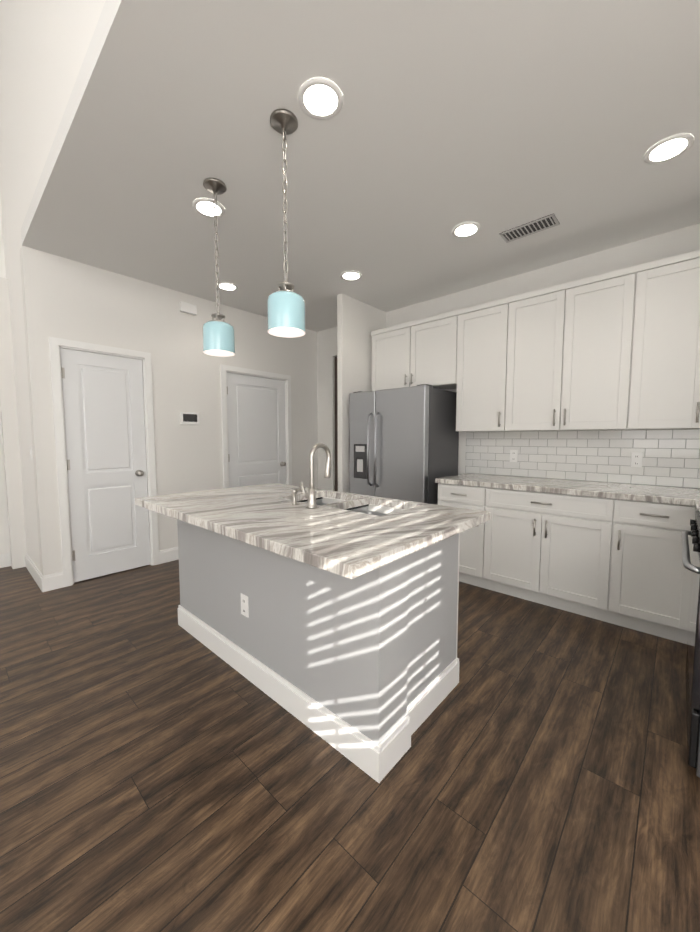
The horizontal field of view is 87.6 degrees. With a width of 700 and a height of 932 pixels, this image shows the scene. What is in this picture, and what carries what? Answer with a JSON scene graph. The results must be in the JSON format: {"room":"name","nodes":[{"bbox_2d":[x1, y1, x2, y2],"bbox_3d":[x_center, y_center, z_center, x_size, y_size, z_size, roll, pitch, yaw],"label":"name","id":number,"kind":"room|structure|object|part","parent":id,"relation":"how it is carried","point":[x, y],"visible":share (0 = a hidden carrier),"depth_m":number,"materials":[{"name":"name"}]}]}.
{"room":"kitchen","nodes":[
{"label":"kitchen","id":0,"kind":"room"},
{"bbox_2d":[0,200,10,567],"bbox_3d":[-4.935,-1.367,1.880,0.134,5.000,4.890,4,6,42],"label":"wall","id":1,"kind":"structure","parent":0,"point":[4,539],"depth_m":3.61,"materials":[{"name":"white paint"}]},
{"bbox_2d":[0,277,26,568],"bbox_3d":[-2.340,-0.461,4.612,0.100,2.780,2.990,4,6,42],"label":"wall","id":2,"kind":"structure","parent":0,"point":[8,405],"depth_m":3.52,"materials":[{"name":"white paint"}]},
{"bbox_2d":[0,0,105,591],"bbox_3d":[-0.480,-1.306,1.074,7.600,5.000,0.134,4,6,42],"label":"wall","id":3,"kind":"structure","parent":0,"point":[44,45],"depth_m":2.55,"materials":[{"name":"white paint"}]},
{"bbox_2d":[20,246,317,575],"bbox_3d":[-1.252,-0.451,4.481,0.134,2.780,4.030,4,6,42],"label":"wall","id":4,"kind":"structure","parent":0,"point":[67,299],"depth_m":3.68,"materials":[{"name":"white paint"}]},
{"bbox_2d":[60,348,149,581],"bbox_3d":[-2.217,0.002,3.363,0.102,2.026,0.637,4,6,42],"label":"door","id":5,"kind":"structure","parent":4,"relation":"in","point":[103,403],"depth_m":3.35,"materials":[{"name":"white wood"}]},
{"bbox_3d":[-2.429,0.001,3.145,0.014,1.670,0.029,4,6,42],"label":"left door hinges","id":6,"kind":"part","parent":5,"relation":"part of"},
{"bbox_3d":[-2.038,0.071,3.542,0.067,0.064,0.064,4,6,42],"label":"knob","id":7,"kind":"part","parent":5,"relation":"part of","materials":[{"name":"silver metal"}]},
{"bbox_2d":[180,301,196,314],"bbox_3d":[-1.684,-1.643,3.803,0.034,0.100,0.170,4,6,42],"label":"detector","id":8,"kind":"object","parent":4,"relation":"attached to","point":[185,307],"visible":0.98,"depth_m":3.79,"materials":[{"name":"white plastic"}]},
{"bbox_2d":[180,412,198,424],"bbox_3d":[-1.702,-0.506,3.878,0.023,0.130,0.200,4,6,42],"label":"thermostat","id":9,"kind":"object","parent":4,"relation":"attached to","point":[189,418],"visible":0.98,"depth_m":3.87,"materials":[{"name":"white plastic"}]},
{"bbox_2d":[226,372,285,487],"bbox_3d":[-1.131,-0.089,4.567,0.102,2.026,0.848,4,6,42],"label":"door","id":10,"kind":"structure","parent":4,"relation":"in","point":[256,430],"depth_m":4.53,"materials":[{"name":"white wood"}]},
{"bbox_2d":[0,560,699,931],"bbox_3d":[-0.852,1.183,1.972,9.300,0.100,10.200,4,6,42],"label":"floor","id":11,"kind":"structure","parent":0,"point":[160,770],"depth_m":1.34,"materials":[{"name":"brown wood"}]},
{"bbox_2d":[143,495,471,782],"bbox_3d":[-0.347,0.681,2.116,1.738,0.880,0.966,4,6,42],"label":"kitchen island","id":12,"kind":"object","parent":11,"relation":"on","point":[330,617],"depth_m":1.64,"materials":[{"name":"grey paint"}]},
{"bbox_2d":[135,488,278,518],"bbox_3d":[-0.720,0.201,2.365,0.625,0.040,1.022,4,6,42],"label":"island countertop","id":13,"kind":"structure","parent":12,"relation":"on","point":[171,505],"depth_m":2.14,"materials":[{"name":"white stone"}]},
{"bbox_2d":[179,499,446,578],"bbox_3d":[-0.216,0.256,1.625,1.116,0.040,0.580,4,6,42],"label":"island countertop","id":14,"kind":"structure","parent":12,"relation":"on","point":[337,540],"depth_m":1.42,"materials":[{"name":"white stone"}]},
{"bbox_2d":[299,497,386,515],"bbox_3d":[-0.020,0.353,2.102,0.830,0.224,0.430,4,6,42],"label":"sink","id":15,"kind":"object","parent":14,"relation":"in","point":[369,507],"depth_m":2.20,"materials":[{"name":"silver metal"}]},
{"bbox_2d":[231,483,486,538],"bbox_3d":[-0.109,0.215,2.206,1.736,0.044,0.430,4,6,42],"label":"island countertop","id":16,"kind":"structure","parent":12,"relation":"on","point":[455,520],"depth_m":1.79,"materials":[{"name":"white stone"}]},
{"bbox_2d":[291,443,330,508],"bbox_3d":[-0.209,0.043,1.964,0.188,0.333,0.166,4,6,42],"label":"faucet","id":17,"kind":"object","parent":16,"relation":"on","point":[311,496],"depth_m":1.90,"materials":[{"name":"silver metal"}]},
{"bbox_2d":[349,384,458,504],"bbox_3d":[0.541,0.103,3.856,0.920,1.770,0.761,4,6,42],"label":"fridge","id":18,"kind":"object","parent":11,"relation":"on","point":[403,443],"visible":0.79,"depth_m":3.53,"materials":[{"name":"grey metal"}]},
{"bbox_2d":[438,485,474,583],"bbox_3d":[1.195,0.583,3.400,0.500,0.880,0.673,4,6,42],"label":"base cabinet","id":19,"kind":"object","parent":11,"relation":"on","point":[460,496],"depth_m":3.15,"materials":[{"name":"white wood"}]},
{"bbox_2d":[471,489,598,618],"bbox_3d":[1.654,0.615,2.988,0.985,0.880,0.673,4,6,42],"label":"base cabinet","id":20,"kind":"object","parent":11,"relation":"on","point":[534,547],"depth_m":2.75,"materials":[{"name":"white wood"}]},
{"bbox_2d":[435,473,699,504],"bbox_3d":[1.875,0.172,2.745,2.372,0.040,0.689,4,6,42],"label":"countertop","id":21,"kind":"structure","parent":20,"relation":"on","point":[658,495],"depth_m":2.67,"materials":[{"name":"white stone"}]},
{"bbox_2d":[595,497,682,640],"bbox_3d":[2.108,0.645,2.582,0.485,0.880,0.673,4,6,42],"label":"base cabinet","id":22,"kind":"object","parent":11,"relation":"on","point":[609,552],"depth_m":2.36,"materials":[{"name":"white wood"}]},
{"bbox_2d":[695,501,699,512],"bbox_3d":[2.158,0.244,1.791,0.672,0.040,0.355,4,6,42],"label":"countertop","id":23,"kind":"structure","parent":22,"relation":"on","point":[697,503],"depth_m":2.01,"materials":[{"name":"white stone"}]},
{"bbox_2d":[675,501,694,643],"bbox_3d":[2.159,0.701,1.849,0.703,0.880,0.391,4,6,42],"label":"base cabinet","id":24,"kind":"object","parent":11,"relation":"on","point":[681,610],"depth_m":2.21,"materials":[{"name":"white wood"}]},
{"bbox_2d":[682,507,699,776],"bbox_3d":[1.759,0.646,1.417,0.724,1.055,0.760,4,6,42],"label":"range","id":25,"kind":"object","parent":11,"relation":"on","point":[692,673],"visible":1,"depth_m":1.40,"materials":[{"name":"grey metal"}]},
{"bbox_2d":[21,0,699,331],"bbox_3d":[0.705,-1.835,3.555,9.200,0.120,5.430,4,6,42],"label":"ceiling","id":26,"kind":"structure","parent":0,"point":[493,118],"depth_m":1.87,"materials":[{"name":"white paint"}]},
{"bbox_2d":[192,198,224,217],"bbox_3d":[-0.921,-1.681,2.383,0.199,0.010,0.199,0,4,-3],"label":"recessed light","id":27,"kind":"object","parent":26,"relation":"in","point":[204,206],"depth_m":2.37,"materials":[{"name":"white plastic"}]},
{"bbox_2d":[203,177,234,356],"bbox_3d":[-0.803,-1.181,2.207,0.184,0.979,0.184,4,6,42],"label":"pendant light","id":28,"kind":"object","parent":26,"relation":"hanging from","point":[219,337],"visible":1,"depth_m":2.17,"materials":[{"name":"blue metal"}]},
{"bbox_2d":[217,282,237,290],"bbox_3d":[-1.213,-1.774,3.611,0.199,0.010,0.199,2,5,27],"label":"recessed light","id":29,"kind":"object","parent":26,"relation":"in","point":[227,286],"depth_m":3.60,"materials":[{"name":"white plastic"}]},
{"bbox_2d":[267,109,304,337],"bbox_3d":[-0.313,-1.148,1.767,0.184,0.979,0.184,4,6,42],"label":"pendant light","id":30,"kind":"object","parent":26,"relation":"hanging from","point":[285,311],"visible":1,"depth_m":1.73,"materials":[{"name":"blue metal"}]},
{"bbox_2d":[298,77,342,119],"bbox_3d":[-0.130,-1.623,1.620,0.199,0.010,0.199,2,5,27],"label":"recessed light","id":31,"kind":"object","parent":26,"relation":"in","point":[319,98],"depth_m":1.61,"materials":[{"name":"white plastic"}]},
{"bbox_2d":[340,271,361,280],"bbox_3d":[0.011,-1.756,3.372,0.199,0.010,0.199,2,5,27],"label":"recessed light","id":32,"kind":"object","parent":26,"relation":"in","point":[347,275],"depth_m":3.36,"materials":[{"name":"white plastic"}]},
{"bbox_2d":[452,221,480,237],"bbox_3d":[0.836,-1.700,2.631,0.199,0.010,0.199,2,5,27],"label":"recessed light","id":33,"kind":"object","parent":26,"relation":"in","point":[465,229],"depth_m":2.62,"materials":[{"name":"white plastic"}]},
{"bbox_2d":[499,213,559,242],"bbox_3d":[1.283,-1.700,2.620,0.360,0.008,0.160,4,6,42],"label":"ceiling vent","id":34,"kind":"object","parent":26,"relation":"in","point":[533,227],"visible":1,"depth_m":2.61,"materials":[{"name":"grey metal"}]},
{"bbox_2d":[644,133,693,163],"bbox_3d":[1.654,-1.644,1.898,0.199,0.010,0.199,2,5,27],"label":"recessed light","id":35,"kind":"object","parent":26,"relation":"in","point":[669,148],"depth_m":1.89,"materials":[{"name":"white plastic"}]},
{"bbox_2d":[337,294,385,492],"bbox_3d":[0.149,-0.430,4.204,0.070,2.780,0.770,4,6,42],"label":"wall","id":36,"kind":"structure","parent":0,"point":[358,321],"depth_m":3.95,"materials":[{"name":"white paint"}]},
{"bbox_2d":[371,313,446,390],"bbox_3d":[0.735,-1.158,3.913,1.035,0.675,0.333,4,6,42],"label":"upper cabinet","id":37,"kind":"object","parent":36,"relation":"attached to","point":[414,353],"depth_m":3.78,"materials":[{"name":"white wood"}]},
{"bbox_2d":[317,223,699,490],"bbox_3d":[1.346,-0.394,3.727,4.770,2.780,0.120,4,6,42],"label":"wall","id":38,"kind":"structure","parent":0,"point":[668,244],"depth_m":3.55,"materials":[{"name":"white paint"}]},
{"bbox_2d":[335,356,337,490],"bbox_3d":[0.080,-0.289,4.864,0.750,2.390,0.040,4,6,42],"label":"hall door","id":39,"kind":"structure","parent":38,"relation":"attached to","point":[336,446],"depth_m":5.06,"materials":[{"name":"brown wood"}]},
{"bbox_2d":[447,300,498,431],"bbox_3d":[1.290,-0.893,3.432,0.590,1.130,0.333,4,6,42],"label":"upper cabinet","id":40,"kind":"object","parent":38,"relation":"attached to","point":[472,332],"depth_m":3.35,"materials":[{"name":"white wood"}]},
{"bbox_2d":[495,269,622,431],"bbox_3d":[1.783,-0.860,2.990,0.985,1.130,0.333,4,6,42],"label":"upper cabinet","id":41,"kind":"object","parent":38,"relation":"attached to","point":[617,350],"depth_m":2.88,"materials":[{"name":"white wood"}]},
{"bbox_2d":[465,429,699,487],"bbox_3d":[2.093,-0.080,2.987,2.398,0.424,0.011,4,6,42],"label":"tile backsplash","id":42,"kind":"structure","parent":38,"relation":"attached to","point":[671,457],"depth_m":3.04,"materials":[{"name":"white tile"}]},
{"bbox_2d":[510,450,517,461],"bbox_3d":[1.552,-0.096,3.462,0.070,0.115,0.007,4,6,42],"label":"outlet","id":43,"kind":"object","parent":42,"relation":"attached to","point":[513,453],"depth_m":3.46,"materials":[{"name":"white plastic"}]},
{"bbox_2d":[631,452,642,466],"bbox_3d":[2.237,-0.049,2.848,0.070,0.115,0.007,4,6,42],"label":"outlet","id":44,"kind":"object","parent":42,"relation":"attached to","point":[636,459],"depth_m":2.85,"materials":[{"name":"white plastic"}]},
{"bbox_2d":[615,250,699,429],"bbox_3d":[2.385,-0.819,2.450,0.883,1.130,0.333,4,6,42],"label":"upper cabinet","id":45,"kind":"object","parent":38,"relation":"attached to","point":[657,379],"depth_m":2.48,"materials":[{"name":"white wood"}]}
]}

